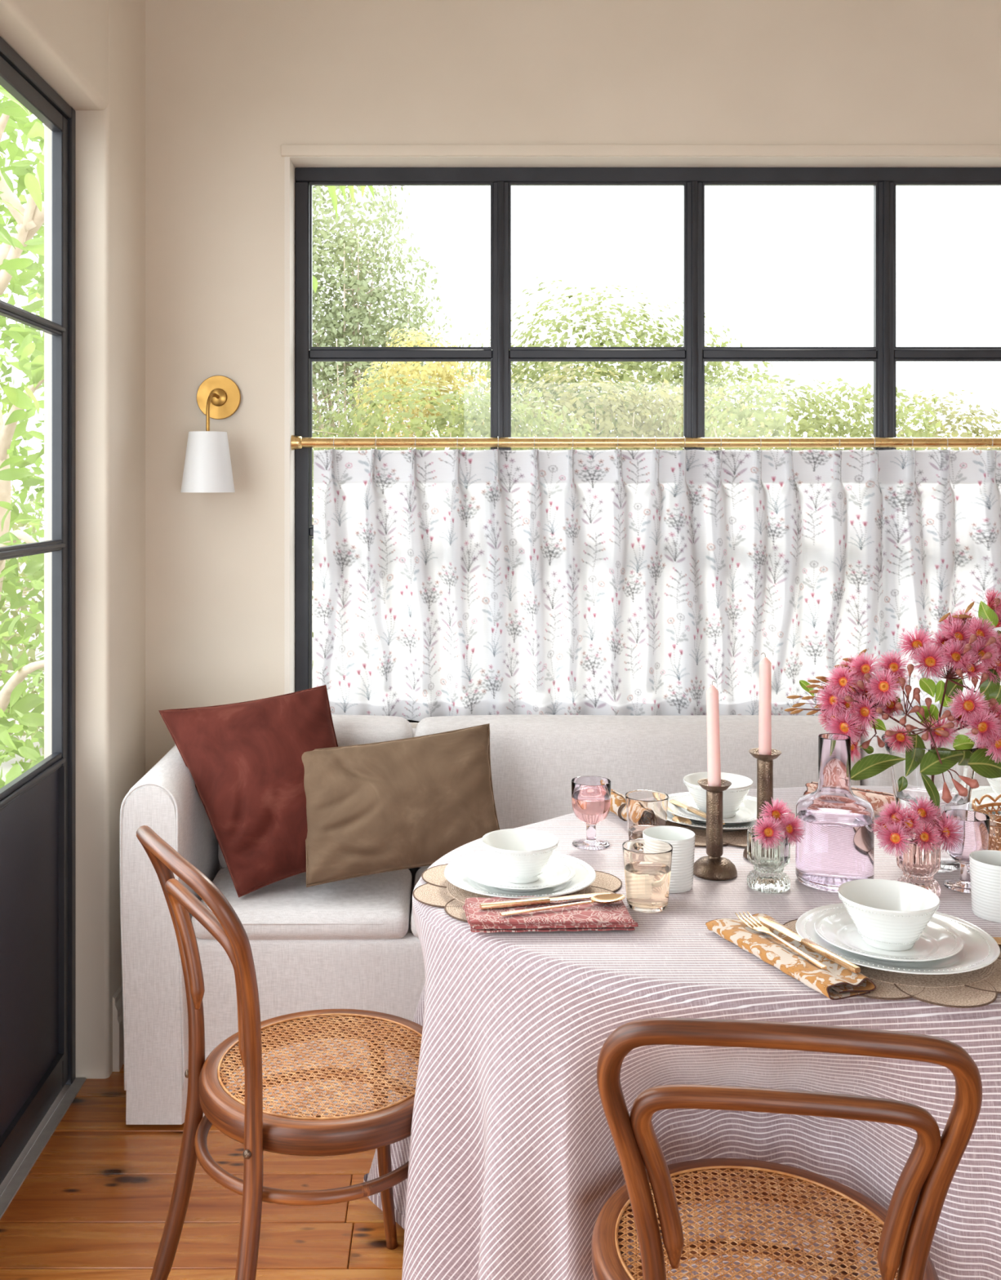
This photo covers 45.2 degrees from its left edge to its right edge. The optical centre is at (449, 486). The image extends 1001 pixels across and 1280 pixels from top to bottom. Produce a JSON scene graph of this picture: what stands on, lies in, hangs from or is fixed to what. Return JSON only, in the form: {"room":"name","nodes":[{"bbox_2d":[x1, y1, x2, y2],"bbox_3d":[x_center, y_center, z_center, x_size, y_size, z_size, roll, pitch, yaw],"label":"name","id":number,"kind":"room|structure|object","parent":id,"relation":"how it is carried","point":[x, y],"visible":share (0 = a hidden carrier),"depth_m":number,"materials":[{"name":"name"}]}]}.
{"room":"dining room","nodes":[
{"label":"dining room","id":0,"kind":"room"},
{"bbox_2d":[0,0,145,1079],"bbox_3d":[-0.888,-0.065,0.729,0.153,2.950,4.958,0,0,0],"label":"wall","id":1,"kind":"structure","parent":0,"point":[91,53],"depth_m":2.86,"materials":[{"name":"paint"}]},
{"bbox_2d":[0,35,75,1185],"bbox_3d":[-0.910,0.258,1.704,0.043,2.305,2.309,0,0,0],"label":"door","id":2,"kind":"structure","parent":1,"relation":"in","point":[37,808],"depth_m":2.72,"materials":[{"name":"black metal"}]},
{"bbox_2d":[0,1077,86,1219],"bbox_3d":[-0.877,1.418,1.704,0.026,0.024,2.308,0,0,0],"label":"trim","id":3,"kind":"structure","parent":1,"relation":"attached to","point":[10,1192],"depth_m":2.56,"materials":[{"name":"metal"}]},
{"bbox_2d":[112,982,124,1071],"bbox_3d":[-0.804,1.320,3.051,0.016,0.180,0.312,0,0,0],"label":"baseboard","id":4,"kind":"structure","parent":1,"relation":"attached to","point":[117,1008],"depth_m":2.90,"materials":[{"name":"paint"}]},
{"bbox_2d":[0,1063,404,1279],"bbox_3d":[1.317,1.470,0.850,4.565,0.120,5.200,0,0,0],"label":"floor","id":5,"kind":"structure","parent":0,"point":[94,1204],"depth_m":2.34,"materials":[{"name":"brown wood"}]},
{"bbox_2d":[136,825,422,1279],"bbox_3d":[-0.233,0.981,1.966,0.503,0.866,0.420,0,0,-30],"label":"cane chair","id":6,"kind":"object","parent":5,"relation":"on","point":[246,1122],"visible":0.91,"depth_m":1.88,"materials":[{"name":"brown wood"}]},
{"bbox_2d":[120,714,1000,1124],"bbox_3d":[0.763,0.990,2.910,2.979,0.819,0.559,0,0,0],"label":"sofa","id":7,"kind":"object","parent":5,"relation":"on","point":[353,943],"visible":0.29,"depth_m":2.66,"materials":[{"name":"fabric"}]},
{"bbox_2d":[158,684,337,897],"bbox_3d":[-0.441,0.701,2.814,0.511,0.444,0.248,0,0,0],"label":"cushion","id":8,"kind":"object","parent":7,"relation":"on","point":[243,760],"visible":0.71,"depth_m":2.73,"materials":[{"name":"red fabric"}]},
{"bbox_2d":[191,867,412,940],"bbox_3d":[-0.333,0.972,2.817,0.484,0.089,0.346,0,0,0],"label":"seat cushion","id":9,"kind":"object","parent":7,"relation":"on","point":[377,906],"depth_m":2.67,"materials":[{"name":"fabric"}]},
{"bbox_2d":[217,714,413,868],"bbox_3d":[-0.334,0.771,3.026,0.483,0.380,0.176,0,0,0],"label":"cushion","id":10,"kind":"object","parent":7,"relation":"on","point":[349,730],"depth_m":2.97,"materials":[{"name":"fabric"}]},
{"bbox_2d":[301,723,499,887],"bbox_3d":[-0.119,0.728,2.766,0.480,0.328,0.176,0,0,-14],"label":"lumbar cushion","id":11,"kind":"object","parent":7,"relation":"on","point":[378,807],"visible":0.94,"depth_m":2.71,"materials":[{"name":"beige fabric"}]},
{"bbox_2d":[410,867,427,937],"bbox_3d":[0.467,0.972,2.816,1.107,0.090,0.348,0,0,0],"label":"seat cushion","id":12,"kind":"object","parent":7,"relation":"on","point":[413,931],"depth_m":2.87,"materials":[{"name":"fabric"}]},
{"bbox_2d":[414,714,860,868],"bbox_3d":[0.465,0.772,3.024,1.109,0.381,0.177,0,0,0],"label":"cushion","id":13,"kind":"object","parent":7,"relation":"on","point":[535,759],"depth_m":2.95,"materials":[{"name":"fabric"}]},
{"bbox_2d":[857,715,1000,786],"bbox_3d":[1.613,0.772,3.025,1.176,0.381,0.178,0,0,0],"label":"cushion","id":14,"kind":"object","parent":7,"relation":"on","point":[882,779],"depth_m":2.96,"materials":[{"name":"fabric"}]},
{"bbox_2d":[591,1017,982,1279],"bbox_3d":[0.383,0.981,1.462,0.420,0.866,0.503,0,0,8],"label":"cane chair","id":15,"kind":"object","parent":5,"relation":"on","point":[646,1207],"visible":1,"depth_m":1.31,"materials":[{"name":"brown wood"}]},
{"bbox_3d":[0.729,1.035,2.088,1.545,0.744,1.111,0,0,0],"label":"dining table","id":16,"kind":"object","parent":5,"relation":"on","visible":0},
{"bbox_2d":[363,786,1000,1279],"bbox_3d":[0.713,1.016,2.048,1.762,0.716,1.209,0,0,0],"label":"tablecloth","id":17,"kind":"object","parent":16,"relation":"on","point":[510,1151],"visible":0.44,"depth_m":1.68,"materials":[{"name":"fabric"}]},
{"bbox_2d":[412,863,622,922],"bbox_3d":[0.113,0.655,1.964,0.335,0.005,0.335,0,0,-37],"label":"placemat","id":18,"kind":"object","parent":17,"relation":"on","point":[439,892],"visible":0.26,"depth_m":1.94,"materials":[{"name":"wicker"}]},
{"bbox_2d":[444,850,595,898],"bbox_3d":[0.115,0.643,1.972,0.249,0.021,0.249,0,0,0],"label":"dinner plate","id":19,"kind":"object","parent":18,"relation":"on","point":[584,876],"visible":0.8,"depth_m":1.95,"materials":[{"name":"white ceramic"}]},
{"bbox_2d":[464,855,575,892],"bbox_3d":[0.115,0.637,1.966,0.181,0.018,0.181,0,0,0],"label":"plate","id":20,"kind":"object","parent":19,"relation":"on","point":[557,872],"visible":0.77,"depth_m":1.96,"materials":[{"name":"white ceramic"}]},
{"bbox_2d":[481,828,558,884],"bbox_3d":[0.115,0.608,1.963,0.126,0.062,0.126,0,0,32],"label":"bowl","id":21,"kind":"object","parent":20,"relation":"on","point":[519,855],"visible":1,"depth_m":1.94,"materials":[{"name":"white ceramic"}]},
{"bbox_2d":[462,893,638,933],"bbox_3d":[0.148,0.644,1.813,0.250,0.022,0.120,0,0,-4],"label":"folded napkin","id":22,"kind":"object","parent":18,"relation":"on","point":[594,916],"visible":0.77,"depth_m":1.77,"materials":[{"name":"red fabric"}]},
{"bbox_2d":[480,892,610,910],"bbox_3d":[0.147,0.629,1.826,0.210,0.008,0.018,0,0,-16],"label":"table knife","id":23,"kind":"object","parent":22,"relation":"on","point":[541,900],"visible":1,"depth_m":1.82,"materials":[{"name":"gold metal"}]},
{"bbox_2d":[499,893,625,915],"bbox_3d":[0.171,0.629,1.802,0.204,0.009,0.033,0,0,-19],"label":"spoon","id":24,"kind":"object","parent":22,"relation":"on","point":[604,899],"visible":1,"depth_m":1.81,"materials":[{"name":"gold metal"}]},
{"bbox_2d":[591,893,625,904],"bbox_3d":[0.241,0.629,1.827,0.056,0.009,0.033,0,0,-19],"label":"bowl","id":25,"kind":"object","parent":24,"relation":"on","point":[604,899],"depth_m":1.83,"materials":[{"name":"gold metal"}]},
{"bbox_2d":[571,776,610,849],"bbox_3d":[0.260,0.599,2.207,0.072,0.118,0.072,0,0,0],"label":"goblet","id":26,"kind":"object","parent":17,"relation":"on","point":[590,795],"visible":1,"depth_m":2.18,"materials":[{"name":"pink glass"}]},
{"bbox_2d":[609,789,626,821],"bbox_3d":[0.349,0.637,2.370,0.039,0.044,0.180,0,0,-19],"label":"rolled napkin","id":27,"kind":"object","parent":17,"relation":"on","point":[618,805],"visible":0.33,"depth_m":2.38,"materials":[{"name":"orange fabric"}]},
{"bbox_2d":[625,790,668,839],"bbox_3d":[0.359,0.610,2.190,0.078,0.095,0.078,0,0,0],"label":"tumbler","id":28,"kind":"object","parent":17,"relation":"on","point":[645,809],"visible":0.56,"depth_m":2.16,"materials":[{"name":"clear glass"}]},
{"bbox_2d":[622,838,672,912],"bbox_3d":[0.309,0.610,1.882,0.078,0.095,0.078,0,0,0],"label":"tumbler","id":29,"kind":"object","parent":17,"relation":"on","point":[647,863],"visible":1,"depth_m":1.85,"materials":[{"name":"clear glass"}]},
{"bbox_2d":[642,826,695,893],"bbox_3d":[0.354,0.615,1.976,0.103,0.086,0.085,0,0,-37],"label":"mug","id":30,"kind":"object","parent":17,"relation":"on","point":[682,840],"visible":0.52,"depth_m":1.95,"materials":[{"name":"white ceramic"}]},
{"bbox_2d":[693,778,737,880],"bbox_3d":[0.450,0.580,2.041,0.076,0.155,0.076,0,0,0],"label":"candlestick","id":31,"kind":"object","parent":17,"relation":"on","point":[713,867],"visible":0.96,"depth_m":2.03,"materials":[{"name":"brown metal"}]},
{"bbox_2d":[706,680,720,786],"bbox_3d":[0.448,0.421,2.041,0.022,0.182,0.022,-1,0,0],"label":"taper candle","id":32,"kind":"object","parent":31,"relation":"on","point":[712,693],"visible":0.94,"depth_m":2.03,"materials":[{"name":"pink wax"}]},
{"bbox_2d":[697,778,731,792],"bbox_3d":[0.450,0.510,2.041,0.057,0.013,0.057,0,0,0],"label":"drip tray","id":33,"kind":"object","parent":31,"relation":"on","point":[703,783],"depth_m":2.03,"materials":[{"name":"brown metal"}]},
{"bbox_2d":[666,812,795,847],"bbox_3d":[0.523,0.655,2.352,0.335,0.005,0.335,0,0,-40],"label":"placemat","id":34,"kind":"object","parent":17,"relation":"on","point":[735,838],"visible":0.06,"depth_m":2.24,"materials":[{"name":"wicker"}]},
{"bbox_2d":[666,791,787,831],"bbox_3d":[0.523,0.642,2.352,0.268,0.022,0.268,0,0,0],"label":"dinner plate","id":35,"kind":"object","parent":34,"relation":"on","point":[746,825],"visible":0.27,"depth_m":2.29,"materials":[{"name":"white ceramic"}]},
{"bbox_2d":[667,806,691,826],"bbox_3d":[0.423,0.631,2.337,0.033,0.016,0.204,0,0,-12],"label":"spoon","id":36,"kind":"object","parent":35,"relation":"on","point":[675,818],"visible":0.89,"depth_m":2.28,"materials":[{"name":"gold metal"}]},
{"bbox_2d":[671,816,691,826],"bbox_3d":[0.438,0.635,2.265,0.033,0.009,0.056,0,3,-8],"label":"bowl","id":37,"kind":"object","parent":36,"relation":"on","point":[679,819],"depth_m":2.28,"materials":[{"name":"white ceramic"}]},
{"bbox_2d":[667,794,756,825],"bbox_3d":[0.523,0.636,2.348,0.210,0.020,0.210,0,0,0],"label":"plate","id":38,"kind":"object","parent":35,"relation":"on","point":[747,811],"visible":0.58,"depth_m":2.35,"materials":[{"name":"white ceramic"}]},
{"bbox_2d":[668,797,724,825],"bbox_3d":[0.469,0.629,2.342,0.018,0.008,0.210,0,0,-23],"label":"table knife","id":39,"kind":"object","parent":38,"relation":"on","point":[692,810],"visible":0.64,"depth_m":2.33,"materials":[{"name":"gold metal"}]},
{"bbox_2d":[683,772,752,817],"bbox_3d":[0.523,0.606,2.345,0.134,0.066,0.134,0,0,-9],"label":"bowl","id":40,"kind":"object","parent":38,"relation":"on","point":[734,796],"visible":0.74,"depth_m":2.32,"materials":[{"name":"white ceramic"}]},
{"bbox_2d":[742,748,781,860],"bbox_3d":[0.558,0.564,2.130,0.076,0.188,0.076,0,0,0],"label":"candlestick","id":41,"kind":"object","parent":17,"relation":"on","point":[764,762],"visible":0.41,"depth_m":2.12,"materials":[{"name":"brown metal"}]},
{"bbox_2d":[758,652,771,755],"bbox_3d":[0.559,0.387,2.130,0.022,0.184,0.022,0,0,0],"label":"taper candle","id":42,"kind":"object","parent":41,"relation":"on","point":[765,665],"visible":0.94,"depth_m":2.12,"materials":[{"name":"pink wax"}]},
{"bbox_2d":[748,748,781,760],"bbox_3d":[0.558,0.477,2.130,0.057,0.013,0.057,0,0,0],"label":"drip tray","id":43,"kind":"object","parent":41,"relation":"on","point":[775,753],"depth_m":2.12,"materials":[{"name":"brown metal"}]},
{"bbox_2d":[746,825,790,893],"bbox_3d":[0.523,0.612,1.972,0.069,0.092,0.069,0,0,0],"label":"vase","id":44,"kind":"object","parent":17,"relation":"on","point":[767,876],"visible":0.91,"depth_m":1.95,"materials":[{"name":"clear glass"}]},
{"bbox_2d":[750,797,804,849],"bbox_3d":[0.531,0.562,1.955,0.094,0.102,0.058,0,0,-25],"label":"flower","id":45,"kind":"object","parent":44,"relation":"in","point":[775,814],"visible":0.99,"depth_m":1.95,"materials":[{"name":"pink plant"}]},
{"bbox_2d":[705,913,875,999],"bbox_3d":[0.474,0.646,1.670,0.108,0.023,0.274,0,0,-19],"label":"rolled napkin","id":46,"kind":"object","parent":17,"relation":"on","point":[836,982],"visible":0.77,"depth_m":1.63,"materials":[{"name":"orange fabric"}]},
{"bbox_2d":[734,911,826,969],"bbox_3d":[0.462,0.633,1.680,0.024,0.009,0.203,0,0,-18],"label":"fork","id":47,"kind":"object","parent":46,"relation":"on","point":[761,927],"visible":1,"depth_m":1.69,"materials":[{"name":"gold metal"}]},
{"bbox_2d":[757,916,860,973],"bbox_3d":[0.494,0.633,1.669,0.018,0.008,0.210,0,0,-22],"label":"table knife","id":48,"kind":"object","parent":46,"relation":"on","point":[806,943],"visible":1,"depth_m":1.65,"materials":[{"name":"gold metal"}]},
{"bbox_2d":[795,733,874,892],"bbox_3d":[0.640,0.537,2.000,0.125,0.242,0.125,0,0,0],"label":"carafe","id":49,"kind":"object","parent":17,"relation":"on","point":[836,848],"visible":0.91,"depth_m":1.96,"materials":[{"name":"purple glass"}]},
{"bbox_2d":[803,782,895,816],"bbox_3d":[0.816,0.633,2.426,0.197,0.047,0.044,0,0,38],"label":"rolled napkin","id":50,"kind":"object","parent":17,"relation":"on","point":[877,800],"visible":0.24,"depth_m":2.39,"materials":[{"name":"fabric"}]},
{"bbox_2d":[782,919,1000,1008],"bbox_3d":[0.636,0.655,1.687,0.335,0.005,0.335,0,0,-28],"label":"placemat","id":51,"kind":"object","parent":17,"relation":"on","point":[981,987],"visible":0.26,"depth_m":1.57,"materials":[{"name":"wicker"}]},
{"bbox_2d":[795,902,999,974],"bbox_3d":[0.626,0.642,1.692,0.269,0.022,0.269,0,0,0],"label":"dinner plate","id":52,"kind":"object","parent":51,"relation":"on","point":[980,949],"visible":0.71,"depth_m":1.65,"materials":[{"name":"white ceramic"}]},
{"bbox_2d":[813,909,963,962],"bbox_3d":[0.615,0.636,1.688,0.197,0.019,0.197,0,0,0],"label":"plate","id":53,"kind":"object","parent":52,"relation":"on","point":[937,941],"visible":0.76,"depth_m":1.68,"materials":[{"name":"white ceramic"}]},
{"bbox_2d":[837,879,939,951],"bbox_3d":[0.615,0.605,1.685,0.135,0.066,0.135,0,0,-36],"label":"bowl","id":54,"kind":"object","parent":53,"relation":"on","point":[890,915],"visible":1,"depth_m":1.67,"materials":[{"name":"white ceramic"}]},
{"bbox_2d":[992,937,1000,946],"bbox_3d":[0.858,0.650,1.671,0.204,0.009,0.033,0,0,25],"label":"napkin","id":55,"kind":"object","parent":51,"relation":"on","point":[997,940],"visible":0.34,"depth_m":1.72,"materials":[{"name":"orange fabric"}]},
{"bbox_2d":[896,832,940,897],"bbox_3d":[0.757,0.613,1.941,0.067,0.089,0.067,0,0,0],"label":"vase","id":56,"kind":"object","parent":17,"relation":"on","point":[918,867],"visible":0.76,"depth_m":1.92,"materials":[{"name":"pink glass"}]},
{"bbox_2d":[870,795,942,857],"bbox_3d":[0.740,0.558,1.925,0.117,0.110,0.077,0,0,-10],"label":"flower","id":57,"kind":"object","parent":56,"relation":"in","point":[891,835],"visible":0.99,"depth_m":1.92,"materials":[{"name":"pink plant"}]},
{"bbox_2d":[914,806,964,852],"bbox_3d":[0.793,0.565,1.938,0.065,0.097,0.064,0,0,-43],"label":"flower","id":58,"kind":"object","parent":56,"relation":"in","point":[946,830],"visible":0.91,"depth_m":1.93,"materials":[{"name":"pink plant"}]},
{"bbox_2d":[880,730,980,872],"bbox_3d":[0.838,0.550,2.092,0.164,0.216,0.164,0,0,0],"label":"flower vase","id":59,"kind":"object","parent":17,"relation":"on","point":[915,788],"visible":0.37,"depth_m":2.04,"materials":[{"name":"clear glass"}]},
{"bbox_2d":[783,648,926,780],"bbox_3d":[0.716,0.456,2.060,0.268,0.354,0.122,0,0,0],"label":"flower","id":60,"kind":"object","parent":59,"relation":"in","point":[846,696],"visible":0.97,"depth_m":2.05,"materials":[{"name":"pink plant"}]},
{"bbox_2d":[859,663,978,813],"bbox_3d":[0.795,0.465,2.053,0.162,0.336,0.141,0,0,0],"label":"flower","id":61,"kind":"object","parent":59,"relation":"in","point":[931,764],"visible":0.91,"depth_m":2.01,"materials":[{"name":"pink plant"}]},
{"bbox_2d":[897,587,1000,748],"bbox_3d":[0.892,0.406,2.080,0.218,0.454,0.117,0,0,0],"label":"flower","id":62,"kind":"object","parent":59,"relation":"in","point":[962,649],"visible":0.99,"depth_m":2.08,"materials":[{"name":"pink plant"}]},
{"bbox_2d":[937,684,1000,778],"bbox_3d":[0.904,0.482,2.037,0.153,0.302,0.137,0,0,-8],"label":"flower","id":63,"kind":"object","parent":59,"relation":"in","point":[984,722],"visible":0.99,"depth_m":2.00,"materials":[{"name":"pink plant"}]},
{"bbox_2d":[942,809,989,893],"bbox_3d":[0.848,0.599,1.975,0.072,0.118,0.072,0,0,0],"label":"goblet","id":64,"kind":"object","parent":17,"relation":"on","point":[975,824],"visible":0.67,"depth_m":1.95,"materials":[{"name":"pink glass"}]},
{"bbox_2d":[968,849,1000,923],"bbox_3d":[0.852,0.615,1.844,0.102,0.086,0.086,0,0,15],"label":"mug","id":65,"kind":"object","parent":17,"relation":"on","point":[984,865],"visible":1,"depth_m":1.82,"materials":[{"name":"white ceramic"}]},
{"bbox_2d":[971,794,1000,814],"bbox_3d":[1.035,0.615,2.150,0.186,0.086,0.186,0,0,15],"label":"bread basket","id":66,"kind":"object","parent":17,"relation":"on","point":[979,808],"visible":0.21,"depth_m":2.23,"materials":[{"name":"wicker"}]},
{"bbox_2d":[986,813,1000,850],"bbox_3d":[0.925,0.610,2.025,0.078,0.095,0.078,0,0,0],"label":"tumbler","id":67,"kind":"object","parent":17,"relation":"on","point":[994,820],"visible":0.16,"depth_m":2.00,"materials":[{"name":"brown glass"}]},
{"bbox_3d":[1.135,0.655,2.400,0.352,0.005,0.352,0,0,-11],"label":"placemat","id":68,"kind":"object","parent":17,"relation":"on","visible":0},
{"bbox_2d":[968,786,995,814],"bbox_3d":[1.135,0.642,2.400,0.268,0.022,0.268,0,0,0],"label":"dinner plate","id":69,"kind":"object","parent":68,"relation":"on","point":[979,787],"visible":0.04,"depth_m":2.42,"materials":[{"name":"white ceramic"}]},
{"bbox_2d":[969,787,1000,814],"bbox_3d":[1.135,0.636,2.396,0.210,0.020,0.210,0,0,0],"label":"plate","id":70,"kind":"object","parent":69,"relation":"on","point":[977,793],"visible":0.44,"depth_m":2.46,"materials":[{"name":"white ceramic"}]},
{"bbox_2d":[986,777,1000,802],"bbox_3d":[1.135,0.605,2.393,0.135,0.066,0.135,0,0,-36],"label":"bowl","id":71,"kind":"object","parent":70,"relation":"on","point":[994,783],"visible":0.49,"depth_m":2.38,"materials":[{"name":"white ceramic"}]},
{"bbox_2d":[145,0,1000,773],"bbox_3d":[1.317,-0.040,3.329,4.565,3.000,0.243,0,0,0],"label":"wall","id":72,"kind":"structure","parent":0,"point":[228,83],"depth_m":3.21,"materials":[{"name":"paint"}]},
{"bbox_2d":[180,375,240,492],"bbox_3d":[-0.625,-0.140,3.121,0.138,0.311,0.172,0,0,0],"label":"wall sconce","id":73,"kind":"object","parent":72,"relation":"attached to","point":[207,468],"visible":1,"depth_m":3.07,"materials":[{"name":"white fabric"}]},
{"bbox_2d":[280,144,1000,156],"bbox_3d":[0.926,-0.895,3.205,2.749,0.030,0.023,0,0,0],"label":"trim","id":74,"kind":"structure","parent":72,"relation":"attached to","point":[286,150],"depth_m":3.19,"materials":[{"name":"paint"}]},
{"bbox_2d":[284,156,1000,728],"bbox_3d":[0.930,-0.116,3.308,2.741,1.552,0.243,0,0,0],"label":"trim","id":75,"kind":"structure","parent":72,"relation":"attached to","point":[291,163],"depth_m":3.25,"materials":[{"name":"paint"}]},
{"bbox_2d":[290,435,1000,449],"bbox_3d":[0.936,-0.118,3.245,2.727,0.041,0.041,0,0,0],"label":"curtain rod","id":76,"kind":"object","parent":72,"relation":"attached to","point":[296,442],"visible":1,"depth_m":3.23,"materials":[{"name":"gold metal"}]},
{"bbox_2d":[313,435,1000,721],"bbox_3d":[0.916,0.256,3.230,2.568,0.784,0.065,0,0,0],"label":"cafe curtain","id":77,"kind":"object","parent":76,"relation":"hanging from","point":[455,582],"visible":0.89,"depth_m":3.24,"materials":[{"name":"fabric"}]},
{"bbox_2d":[294,167,1000,692],"bbox_3d":[0.936,-0.124,3.322,2.723,1.509,0.046,0,0,0],"label":"window","id":78,"kind":"structure","parent":72,"relation":"in","point":[884,353],"depth_m":3.31,"materials":[{"name":"black metal"}]},
{"label":"outside","id":79,"kind":"structure","parent":0,"visible":0},
{"bbox_2d":[0,518,313,782],"bbox_3d":[0.000,1.935,32.000,80.000,0.150,76.000,0,0,0],"label":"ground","id":80,"kind":"structure","parent":79,"point":[6,766],"depth_m":12.13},
{"bbox_2d":[0,84,44,788],"bbox_3d":[-2.421,-0.253,5.987,3.912,4.775,1.880,0,0,38],"label":"broadleaf tree","id":81,"kind":"object","parent":80,"relation":"on","point":[28,221],"visible":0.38,"depth_m":5.25,"materials":[{"name":"green plant"}]},
{"bbox_2d":[0,471,44,763],"bbox_3d":[-3.523,1.100,8.874,3.929,2.623,1.860,0,0,31],"label":"hedge","id":82,"kind":"object","parent":80,"relation":"on","point":[31,653],"visible":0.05,"depth_m":8.45,"materials":[{"name":"green plant"}]},
{"bbox_2d":[312,185,375,293],"bbox_3d":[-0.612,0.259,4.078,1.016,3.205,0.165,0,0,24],"label":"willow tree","id":83,"kind":"object","parent":80,"relation":"on","point":[331,188],"visible":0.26,"depth_m":3.93,"materials":[{"name":"green plant"}]},
{"bbox_2d":[312,185,466,568],"bbox_3d":[-1.014,-0.912,12.352,2.607,5.558,1.987,0,0,35],"label":"evergreen tree","id":84,"kind":"object","parent":80,"relation":"on","point":[354,315],"visible":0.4,"depth_m":11.80,"materials":[{"name":"green plant"}]},
{"bbox_2d":[351,324,490,449],"bbox_3d":[-0.198,0.233,10.483,1.428,3.256,0.911,0,0,0],"label":"shrub","id":85,"kind":"object","parent":80,"relation":"on","point":[444,372],"visible":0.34,"depth_m":10.36,"materials":[{"name":"green plant"}]},
{"bbox_2d":[310,368,595,679],"bbox_3d":[-0.192,0.641,6.117,1.983,2.448,1.214,0,0,2],"label":"shrub","id":86,"kind":"object","parent":80,"relation":"on","point":[375,420],"visible":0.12,"depth_m":5.99,"materials":[{"name":"green plant"}]},
{"bbox_2d":[22,427,988,599],"bbox_3d":[1.008,0.584,14.081,12.104,2.610,1.582,0,0,0],"label":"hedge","id":87,"kind":"object","parent":80,"relation":"on","point":[969,432],"visible":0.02,"depth_m":14.07,"materials":[{"name":"green plant"}]},
{"bbox_2d":[434,276,789,450],"bbox_3d":[1.296,0.173,9.009,2.760,3.385,1.722,0,0,-6],"label":"tree","id":88,"kind":"object","parent":80,"relation":"on","point":[648,368],"visible":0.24,"depth_m":8.71,"materials":[{"name":"green plant"}]},
{"bbox_2d":[469,361,780,450],"bbox_3d":[1.095,0.558,7.327,2.035,2.612,1.062,0,0,0],"label":"shrub","id":89,"kind":"object","parent":80,"relation":"on","point":[624,428],"visible":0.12,"depth_m":7.15,"materials":[{"name":"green plant"}]},
{"bbox_2d":[652,369,952,450],"bbox_3d":[1.841,0.636,6.186,1.561,2.458,1.159,0,0,-3],"label":"shrub","id":90,"kind":"object","parent":80,"relation":"on","point":[806,424],"visible":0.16,"depth_m":6.03,"materials":[{"name":"green plant"}]},
{"bbox_2d":[869,388,1000,450],"bbox_3d":[3.339,0.632,7.442,1.647,2.465,1.156,0,0,0],"label":"shrub","id":91,"kind":"object","parent":80,"relation":"on","point":[969,418],"visible":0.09,"depth_m":7.25,"materials":[{"name":"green plant"}]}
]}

